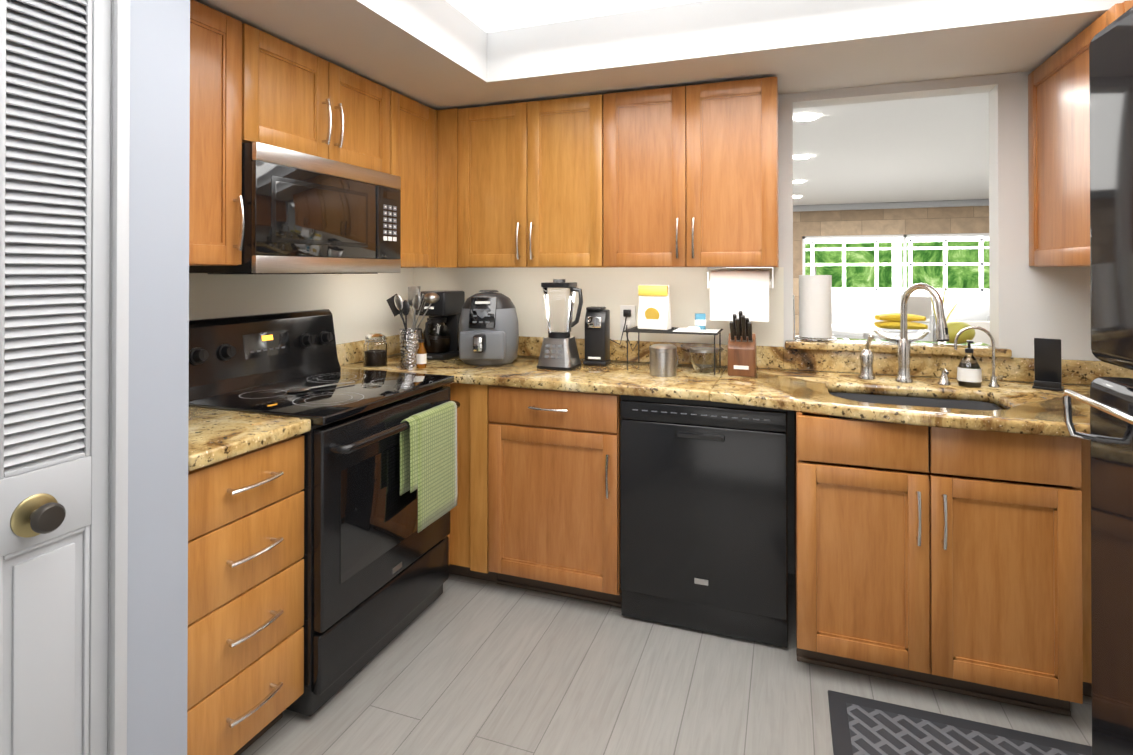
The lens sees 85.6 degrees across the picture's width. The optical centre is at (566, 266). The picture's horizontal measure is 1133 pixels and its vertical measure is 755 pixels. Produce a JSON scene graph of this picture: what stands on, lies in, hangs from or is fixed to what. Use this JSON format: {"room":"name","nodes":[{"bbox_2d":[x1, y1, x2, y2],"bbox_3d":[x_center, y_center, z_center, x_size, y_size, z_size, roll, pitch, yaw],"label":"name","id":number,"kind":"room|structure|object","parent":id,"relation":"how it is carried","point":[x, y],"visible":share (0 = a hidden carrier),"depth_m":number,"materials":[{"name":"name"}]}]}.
{"room":"kitchen","nodes":[
{"label":"kitchen","id":0,"kind":"room"},
{"bbox_2d":[6,0,189,754],"bbox_3d":[-1.275,0.113,1.509,0.750,2.500,0.150,0,0,20],"label":"wall","id":1,"kind":"structure","parent":0,"point":[157,599],"depth_m":1.38,"materials":[{"name":"grey paint"}]},
{"bbox_2d":[189,268,412,343],"bbox_3d":[-1.207,0.120,2.617,0.124,2.500,1.979,0,0,20],"label":"wall","id":2,"kind":"structure","parent":0,"point":[357,306],"depth_m":2.71,"materials":[{"name":"white paint"}]},
{"bbox_2d":[189,0,243,265],"bbox_3d":[-1.232,-0.389,1.788,0.397,0.768,0.396,0,0,20],"label":"upper cabinet","id":3,"kind":"object","parent":2,"relation":"attached to","point":[216,221],"visible":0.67,"depth_m":1.84,"materials":[{"name":"brown wood"}]},
{"bbox_2d":[242,23,389,173],"bbox_3d":[-1.035,-0.582,2.335,0.397,0.375,0.760,0,0,20],"label":"upper cabinet","id":4,"kind":"object","parent":2,"relation":"attached to","point":[295,98],"visible":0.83,"depth_m":2.20,"materials":[{"name":"brown wood"}]},
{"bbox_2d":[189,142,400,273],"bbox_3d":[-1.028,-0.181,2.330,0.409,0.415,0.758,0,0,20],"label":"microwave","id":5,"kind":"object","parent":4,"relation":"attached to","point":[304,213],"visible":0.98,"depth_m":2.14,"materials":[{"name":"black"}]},
{"bbox_2d":[390,90,464,267],"bbox_3d":[-0.806,-0.381,3.026,0.357,0.768,0.695,0,0,20],"label":"upper cabinet","id":6,"kind":"object","parent":2,"relation":"attached to","point":[413,145],"visible":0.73,"depth_m":2.83,"materials":[{"name":"brown wood"}]},
{"bbox_2d":[447,0,704,32],"bbox_3d":[0.341,-1.068,1.256,2.175,0.140,2.040,0,0,20],"label":"ceiling","id":7,"kind":"structure","parent":0,"point":[487,16],"depth_m":2.37,"materials":[{"name":"white paint"}]},
{"bbox_2d":[195,0,1128,109],"bbox_3d":[-0.809,-0.965,1.022,4.920,0.350,4.720,0,0,20],"label":"ceiling","id":8,"kind":"structure","parent":0,"point":[439,54],"depth_m":2.28,"materials":[{"name":"white paint"}]},
{"bbox_2d":[240,335,1091,754],"bbox_3d":[2.770,1.421,6.828,9.500,0.050,18.100,0,0,20],"label":"floor","id":9,"kind":"structure","parent":0,"point":[461,665],"depth_m":1.95,"materials":[{"name":"grey wood"}]},
{"bbox_2d":[187,435,303,754],"bbox_3d":[-1.114,0.927,1.737,0.647,0.874,0.396,0,0,20],"label":"base cabinet","id":10,"kind":"object","parent":9,"relation":"on","point":[245,679],"visible":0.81,"depth_m":1.62,"materials":[{"name":"brown wood"}]},
{"bbox_2d":[188,407,310,470],"bbox_3d":[-1.121,0.470,1.743,0.633,0.038,0.395,0,0,20],"label":"countertop","id":11,"kind":"structure","parent":10,"relation":"on","point":[215,435],"depth_m":1.69,"materials":[{"name":"stone"}]},
{"bbox_2d":[234,713,282,754],"bbox_3d":[-0.930,1.355,1.669,0.012,0.016,0.395,0,0,20],"label":"baseboard","id":12,"kind":"structure","parent":9,"relation":"on","point":[249,743],"depth_m":1.77,"materials":[{"name":"brown wood"}]},
{"bbox_2d":[189,309,459,716],"bbox_3d":[-0.878,0.777,2.270,0.722,1.182,0.758,0,0,20],"label":"range","id":13,"kind":"object","parent":9,"relation":"on","point":[376,570],"visible":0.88,"depth_m":2.08,"materials":[{"name":"black metal"}]},
{"bbox_2d":[287,381,354,392],"bbox_3d":[-0.907,0.441,2.255,0.127,0.012,0.237,0,0,20],"label":"spoon rest","id":14,"kind":"object","parent":13,"relation":"on","point":[298,389],"visible":0.98,"depth_m":2.22,"materials":[{"name":"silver metal"}]},
{"bbox_2d":[400,401,456,532],"bbox_3d":[-0.507,0.734,2.274,0.053,0.409,0.313,0,0,20],"label":"towel","id":15,"kind":"object","parent":13,"relation":"hanging from","point":[428,454],"visible":1,"depth_m":2.24,"materials":[{"name":"green fabric"}]},
{"bbox_2d":[444,383,497,582],"bbox_3d":[-0.608,0.934,2.947,0.777,0.874,0.695,0,0,20],"label":"base cabinet","id":16,"kind":"object","parent":9,"relation":"on","point":[468,544],"visible":0.29,"depth_m":2.60,"materials":[{"name":"brown wood"}]},
{"bbox_2d":[340,365,451,384],"bbox_3d":[-0.788,0.476,2.667,0.633,0.038,0.041,0,0,20],"label":"countertop","id":17,"kind":"structure","parent":16,"relation":"on","point":[360,367],"depth_m":2.70,"materials":[{"name":"stone"}]},
{"bbox_2d":[346,353,725,400],"bbox_3d":[-0.170,0.476,2.812,1.698,0.038,0.651,0,0,20],"label":"countertop","id":18,"kind":"structure","parent":16,"relation":"on","point":[612,378],"depth_m":2.55,"materials":[{"name":"stone"}]},
{"bbox_2d":[363,333,386,366],"bbox_3d":[-0.884,0.380,2.825,0.104,0.153,0.108,0,0,20],"label":"jar","id":19,"kind":"object","parent":18,"relation":"on","point":[375,349],"visible":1,"depth_m":2.79,"materials":[{"name":"black"}]},
{"bbox_2d":[399,328,421,365],"bbox_3d":[-0.730,0.374,2.868,0.104,0.165,0.104,0,0,20],"label":"utensil crock","id":20,"kind":"object","parent":18,"relation":"on","point":[409,338],"visible":0.9,"depth_m":2.82,"materials":[{"name":"silver metal"}]},
{"bbox_2d":[386,286,439,329],"bbox_3d":[-0.721,0.268,2.860,0.295,0.355,0.096,0,0,20],"label":"utensils","id":21,"kind":"object","parent":20,"relation":"in","point":[397,304],"visible":0.92,"depth_m":2.88,"materials":[{"name":"silver metal"}]},
{"bbox_2d":[417,339,426,368],"bbox_3d":[-0.655,0.392,2.766,0.045,0.128,0.045,0,0,20],"label":"syrup bottle","id":22,"kind":"object","parent":18,"relation":"on","point":[421,357],"visible":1,"depth_m":2.75,"materials":[{"name":"orange glass"}]},
{"bbox_2d":[416,290,464,359],"bbox_3d":[-0.650,0.291,3.106,0.176,0.335,0.238,0,0,20],"label":"coffee maker","id":23,"kind":"object","parent":18,"relation":"on","point":[440,332],"visible":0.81,"depth_m":3.04,"materials":[{"name":"black plastic"}]},
{"bbox_2d":[458,290,518,365],"bbox_3d":[-0.386,0.284,2.908,0.289,0.345,0.360,0,0,20],"label":"air fryer","id":24,"kind":"object","parent":18,"relation":"on","point":[488,333],"visible":1,"depth_m":2.82,"materials":[{"name":"grey plastic"}]},
{"bbox_2d":[537,279,582,369],"bbox_3d":[-0.019,0.256,2.792,0.200,0.400,0.170,0,0,20],"label":"blender","id":25,"kind":"object","parent":18,"relation":"on","point":[559,350],"visible":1,"depth_m":2.74,"materials":[{"name":"silver plastic"}]},
{"bbox_2d":[583,306,610,365],"bbox_3d":[0.143,0.323,2.873,0.110,0.268,0.107,0,0,20],"label":"can opener","id":26,"kind":"object","parent":18,"relation":"on","point":[597,336],"visible":1,"depth_m":2.84,"materials":[{"name":"black plastic"}]},
{"bbox_2d":[649,344,677,376],"bbox_3d":[0.413,0.392,2.587,0.126,0.126,0.116,0,0,20],"label":"steel canister","id":27,"kind":"object","parent":18,"relation":"on","point":[662,360],"visible":1,"depth_m":2.54,"materials":[{"name":"silver metal"}]},
{"bbox_2d":[624,326,722,374],"bbox_3d":[0.482,0.368,2.737,0.404,0.175,0.244,0,0,20],"label":"shelf","id":28,"kind":"object","parent":18,"relation":"on","point":[668,331],"visible":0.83,"depth_m":2.70,"materials":[{"name":"black metal"}]},
{"bbox_2d":[638,284,670,329],"bbox_3d":[0.396,0.180,2.766,0.140,0.200,0.076,0,0,28],"label":"pouch","id":29,"kind":"object","parent":28,"relation":"on","point":[654,311],"visible":1,"depth_m":2.74,"materials":[{"name":"white paper"}]},
{"bbox_2d":[673,326,720,332],"bbox_3d":[0.576,0.270,2.694,0.185,0.020,0.180,0,0,20],"label":"papers","id":30,"kind":"object","parent":28,"relation":"on","point":[696,329],"visible":1,"depth_m":2.63,"materials":[{"name":"white paper"}]},
{"bbox_2d":[695,313,705,329],"bbox_3d":[0.596,0.244,2.729,0.045,0.072,0.031,0,0,5],"label":"box","id":31,"kind":"object","parent":28,"relation":"on","point":[700,320],"visible":0.83,"depth_m":2.71,"materials":[{"name":"blue cardboard"}]},
{"bbox_2d":[690,347,718,372],"bbox_3d":[0.600,0.403,2.663,0.124,0.104,0.124,0,0,20],"label":"bowl","id":32,"kind":"object","parent":18,"relation":"on","point":[702,359],"visible":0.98,"depth_m":2.62,"materials":[{"name":"clear glass"}]},
{"bbox_2d":[710,366,1089,437],"bbox_3d":[1.311,0.473,2.209,1.497,0.038,0.779,0,0,20],"label":"countertop","id":33,"kind":"structure","parent":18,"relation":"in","point":[1026,407],"depth_m":2.14,"materials":[{"name":"stone"}]},
{"bbox_2d":[728,311,756,376],"bbox_3d":[0.739,0.318,2.580,0.110,0.274,0.203,0,0,20],"label":"knife block","id":34,"kind":"object","parent":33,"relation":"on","point":[742,354],"visible":1,"depth_m":2.54,"materials":[{"name":"brown wood"}]},
{"bbox_2d":[858,334,874,379],"bbox_3d":[1.225,0.363,2.496,0.064,0.183,0.064,0,0,20],"label":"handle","id":35,"kind":"object","parent":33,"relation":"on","point":[866,356],"visible":1,"depth_m":2.48,"materials":[{"name":"silver metal"}]},
{"bbox_2d":[829,392,1002,471],"bbox_3d":[1.224,0.581,2.155,0.568,0.176,0.378,0,0,20],"label":"sink bowl","id":36,"kind":"object","parent":33,"relation":"attached to","point":[930,402],"visible":0.12,"depth_m":2.30,"materials":[{"name":"silver metal"}]},
{"bbox_2d":[895,283,948,382],"bbox_3d":[1.367,0.257,2.349,0.062,0.392,0.224,0,0,-21],"label":"faucet","id":37,"kind":"object","parent":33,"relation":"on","point":[903,358],"visible":1,"depth_m":2.40,"materials":[{"name":"silver metal"}]},
{"bbox_2d":[938,368,950,384],"bbox_3d":[1.454,0.421,2.350,0.044,0.065,0.073,0,0,20],"label":"soap dispenser pump","id":38,"kind":"object","parent":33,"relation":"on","point":[943,379],"visible":1,"depth_m":2.35,"materials":[{"name":"silver metal"}]},
{"bbox_2d":[957,340,981,387],"bbox_3d":[1.529,0.366,2.323,0.080,0.175,0.080,0,0,20],"label":"soap bottle","id":39,"kind":"object","parent":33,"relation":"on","point":[969,373],"visible":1,"depth_m":2.30,"materials":[{"name":"clear glass"}]},
{"bbox_2d":[954,326,1002,387],"bbox_3d":[1.565,0.340,2.329,0.153,0.228,0.052,0,0,20],"label":"tap","id":40,"kind":"object","parent":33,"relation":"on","point":[993,381],"visible":1,"depth_m":2.32,"materials":[{"name":"silver metal"}]},
{"bbox_2d":[1032,338,1063,390],"bbox_3d":[1.800,0.360,2.288,0.090,0.187,0.090,0,0,40],"label":"tablet stand","id":41,"kind":"object","parent":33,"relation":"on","point":[1047,365],"visible":1,"depth_m":2.28,"materials":[{"name":"black plastic"}]},
{"bbox_2d":[488,386,620,602],"bbox_3d":[0.031,0.933,2.739,0.563,0.874,0.652,0,0,20],"label":"base cabinet","id":42,"kind":"object","parent":9,"relation":"on","point":[553,489],"visible":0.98,"depth_m":2.47,"materials":[{"name":"brown wood"}]},
{"bbox_2d":[497,580,620,607],"bbox_3d":[-0.037,1.360,2.551,0.563,0.016,0.012,0,0,20],"label":"baseboard","id":43,"kind":"structure","parent":9,"relation":"on","point":[507,583],"depth_m":2.54,"materials":[{"name":"brown wood"}]},
{"bbox_2d":[620,395,787,647],"bbox_3d":[0.595,0.927,2.545,0.610,0.862,0.612,0,0,20],"label":"dishwasher","id":44,"kind":"object","parent":9,"relation":"on","point":[703,520],"visible":1,"depth_m":2.26,"materials":[{"name":"black metal"}]},
{"bbox_2d":[832,323,877,338],"bbox_3d":[3.339,1.031,6.785,0.900,0.730,0.900,0,0,20],"label":"round table","id":45,"kind":"object","parent":9,"relation":"on","point":[865,330],"visible":0.17,"depth_m":6.72,"materials":[{"name":"white plastic"}]},
{"bbox_2d":[900,293,944,334],"bbox_3d":[6.372,0.946,10.971,0.584,0.952,0.548,0,0,-40],"label":"porch chair","id":46,"kind":"object","parent":9,"relation":"on","point":[919,305],"visible":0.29,"depth_m":10.74,"materials":[{"name":"silver metal"}]},
{"bbox_2d":[797,656,1070,715],"bbox_3d":[1.166,1.357,1.991,0.780,0.016,0.012,0,0,20],"label":"baseboard","id":47,"kind":"structure","parent":9,"relation":"on","point":[1007,700],"depth_m":1.97,"materials":[{"name":"brown wood"}]},
{"bbox_2d":[794,392,1082,709],"bbox_3d":[1.253,0.930,2.234,0.780,0.874,0.771,0,0,20],"label":"base cabinet","id":48,"kind":"object","parent":9,"relation":"on","point":[959,565],"visible":0.96,"depth_m":1.90,"materials":[{"name":"brown wood"}]},
{"bbox_2d":[928,315,989,344],"bbox_3d":[3.567,0.914,5.761,0.548,0.952,0.584,0,0,0],"label":"dining chair","id":49,"kind":"object","parent":9,"relation":"on","point":[981,336],"visible":0.1,"depth_m":5.48,"materials":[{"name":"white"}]},
{"bbox_2d":[828,690,1091,754],"bbox_3d":[1.162,1.356,1.439,0.965,0.012,0.770,0,0,20],"label":"area rug","id":50,"kind":"object","parent":9,"relation":"on","point":[862,726],"visible":1,"depth_m":1.77,"materials":[{"name":"grey fabric"}]},
{"bbox_2d":[1080,438,1091,696],"bbox_3d":[1.850,0.929,2.114,0.421,0.874,0.592,0,0,20],"label":"filler panel","id":51,"kind":"object","parent":9,"relation":"on","point":[1085,488],"depth_m":1.89,"materials":[{"name":"brown wood"}]},
{"bbox_2d":[1063,7,1132,754],"bbox_3d":[1.067,0.484,0.524,0.808,1.737,0.770,0,0,20],"label":"refrigerator","id":52,"kind":"object","parent":9,"relation":"on","point":[1109,401],"visible":1,"depth_m":0.93,"materials":[{"name":"black metal"}]},
{"bbox_2d":[413,71,1100,573],"bbox_3d":[0.667,0.122,2.926,3.440,2.500,0.124,0,0,20],"label":"wall","id":53,"kind":"structure","parent":0,"point":[1029,305],"depth_m":2.70,"materials":[{"name":"white paint"}]},
{"bbox_2d":[438,94,611,267],"bbox_3d":[-0.185,-0.382,2.978,0.837,0.768,0.365,0,0,20],"label":"upper cabinet","id":54,"kind":"object","parent":53,"relation":"attached to","point":[520,185],"visible":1,"depth_m":2.83,"materials":[{"name":"brown wood"}]},
{"bbox_2d":[610,305,639,350],"bbox_3d":[0.286,0.296,2.957,0.144,0.218,0.073,0,0,20],"label":"outlet","id":55,"kind":"object","parent":53,"relation":"attached to","point":[627,316],"visible":0.79,"depth_m":2.97,"materials":[{"name":"white plastic"}]},
{"bbox_2d":[603,77,778,266],"bbox_3d":[0.551,-0.383,2.712,0.730,0.768,0.365,0,0,20],"label":"upper cabinet","id":56,"kind":"object","parent":53,"relation":"attached to","point":[690,175],"visible":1,"depth_m":2.57,"materials":[{"name":"brown wood"}]},
{"bbox_2d":[707,267,772,321],"bbox_3d":[0.765,0.117,2.695,0.278,0.232,0.118,0,0,20],"label":"paper towel holder","id":57,"kind":"object","parent":56,"relation":"hanging from","point":[747,293],"visible":1,"depth_m":2.64,"materials":[{"name":"white paper"}]},
{"bbox_2d":[336,332,1132,384],"bbox_3d":[0.530,0.405,2.540,3.191,0.099,0.696,0,0,20],"label":"backsplash","id":58,"kind":"structure","parent":53,"relation":"attached to","point":[1084,372],"depth_m":2.65,"materials":[{"name":"stone"}]},
{"bbox_2d":[785,338,1011,357],"bbox_3d":[1.398,0.344,2.660,0.845,0.034,0.225,0,0,20],"label":"countertop ledge","id":59,"kind":"object","parent":53,"relation":"attached to","point":[916,347],"visible":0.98,"depth_m":2.58,"materials":[{"name":"stone"}]},
{"bbox_2d":[793,266,836,340],"bbox_3d":[1.127,0.162,2.777,0.186,0.330,0.182,0,0,20],"label":"stand","id":60,"kind":"object","parent":59,"relation":"on","point":[815,339],"visible":0.6,"depth_m":2.77,"materials":[{"name":"silver metal"}]},
{"bbox_2d":[799,275,831,337],"bbox_3d":[1.129,0.176,2.777,0.138,0.278,0.138,0,0,20],"label":"paper towel roll","id":61,"kind":"object","parent":60,"relation":"on","point":[815,306],"visible":1,"depth_m":2.72,"materials":[{"name":"white paper"}]},
{"bbox_2d":[871,328,930,342],"bbox_3d":[1.455,0.300,2.663,0.230,0.052,0.230,0,0,20],"label":"glass fruit bowl","id":62,"kind":"object","parent":59,"relation":"on","point":[893,335],"visible":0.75,"depth_m":2.61,"materials":[{"name":"white"}]},
{"bbox_2d":[874,313,927,328],"bbox_3d":[1.461,0.239,2.680,0.198,0.066,0.142,0,0,20],"label":"bananas","id":63,"kind":"object","parent":62,"relation":"in","point":[891,321],"visible":0.83,"depth_m":2.66,"materials":[{"name":"yellow food"}]},
{"bbox_2d":[930,281,965,342],"bbox_3d":[1.641,0.187,2.635,0.151,0.278,0.082,0,0,20],"label":"plant","id":64,"kind":"object","parent":59,"relation":"on","point":[934,338],"visible":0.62,"depth_m":2.65,"materials":[{"name":"yellow plant"}]},
{"bbox_2d":[946,321,975,343],"bbox_3d":[1.646,0.278,2.589,0.148,0.096,0.098,0,0,20],"label":"papaya","id":65,"kind":"object","parent":59,"relation":"on","point":[954,328],"visible":0.56,"depth_m":2.55,"materials":[{"name":"yellow food"}]},
{"bbox_2d":[793,206,988,340],"bbox_3d":[4.002,0.197,10.245,9.500,2.440,0.150,0,0,20],"label":"wall","id":66,"kind":"structure","parent":0,"point":[950,220],"depth_m":9.80,"materials":[{"name":"tile"}]},
{"bbox_2d":[793,199,988,211],"bbox_3d":[3.964,-0.973,10.149,9.500,0.100,0.070,0,0,20],"label":"crown molding","id":67,"kind":"structure","parent":66,"relation":"attached to","point":[914,204],"depth_m":9.68,"materials":[{"name":"grey"}]},
{"bbox_2d":[802,233,988,292],"bbox_3d":[5.363,0.449,9.736,3.005,1.930,0.060,0,0,20],"label":"window","id":68,"kind":"structure","parent":66,"relation":"in","point":[904,236],"depth_m":9.71,"materials":[{"name":"white"}]},
{"bbox_2d":[793,92,988,205],"bbox_3d":[3.572,-1.090,9.063,9.500,0.120,13.380,0,0,20],"label":"ceiling","id":69,"kind":"structure","parent":0,"point":[923,149],"depth_m":5.57,"materials":[{"name":"white paint"}]},
{"bbox_2d":[793,155,808,158],"bbox_3d":[2.229,-1.042,5.816,0.138,0.014,0.138,0,0,8],"label":"recessed light","id":70,"kind":"object","parent":69,"relation":"in","point":[800,156],"depth_m":5.79,"materials":[{"name":"white"}]},
{"bbox_2d":[795,114,815,120],"bbox_3d":[1.686,-1.051,4.311,0.138,0.014,0.138,0,0,8],"label":"recessed light","id":71,"kind":"object","parent":69,"relation":"in","point":[807,117],"depth_m":4.28,"materials":[{"name":"white"}]},
{"bbox_2d":[805,236,989,337],"bbox_3d":[5.084,0.216,13.240,9.500,2.440,0.120,0,0,20],"label":"wall","id":72,"kind":"structure","parent":0,"point":[858,306],"depth_m":12.64,"materials":[{"name":"white"}]},
{"bbox_2d":[805,246,988,250],"bbox_3d":[5.238,-0.381,13.672,9.500,0.040,0.770,0,0,20],"label":"awning window","id":73,"kind":"structure","parent":72,"relation":"in","point":[913,248],"depth_m":12.85,"materials":[{"name":"white"}]},
{"bbox_2d":[805,238,989,312],"bbox_3d":[5.068,0.216,13.198,9.500,2.440,0.130,0,0,20],"label":"window frames","id":74,"kind":"structure","parent":72,"relation":"in","point":[896,264],"depth_m":12.52,"materials":[{"name":"white"}]},
{"bbox_3d":[-1.444,0.105,0.113,0.120,2.500,2.591,0,0,20],"label":"wall","id":75,"kind":"structure","parent":0,"visible":0},
{"bbox_2d":[0,0,110,754],"bbox_3d":[-0.988,0.340,1.175,0.082,2.018,0.225,0,0,20],"label":"bifold closet door","id":76,"kind":"structure","parent":75,"relation":"in","point":[54,496],"depth_m":1.20,"materials":[{"name":"grey wood"}]},
{"bbox_2d":[76,0,129,754],"bbox_3d":[-1.162,0.314,0.860,0.131,2.090,0.990,0,0,20],"label":"closet door frame","id":77,"kind":"object","parent":75,"relation":"attached to","point":[118,377],"visible":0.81,"depth_m":1.29,"materials":[{"name":"grey wood"}]},
{"bbox_3d":[1.448,0.105,0.201,0.120,2.500,4.720,0,0,20],"label":"wall","id":78,"kind":"structure","parent":0,"visible":0},
{"bbox_2d":[1028,0,1132,266],"bbox_3d":[1.876,-0.387,2.056,0.327,0.768,0.700,0,0,20],"label":"upper cabinet","id":79,"kind":"object","parent":78,"relation":"attached to","point":[1059,151],"visible":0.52,"depth_m":2.16,"materials":[{"name":"brown wood"}]},
{"label":"outside","id":80,"kind":"structure","parent":0,"visible":0},
{"bbox_2d":[805,241,989,288],"bbox_3d":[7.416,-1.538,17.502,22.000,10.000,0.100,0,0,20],"label":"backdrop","id":81,"kind":"structure","parent":80,"point":[962,276],"depth_m":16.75,"materials":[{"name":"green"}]}
]}

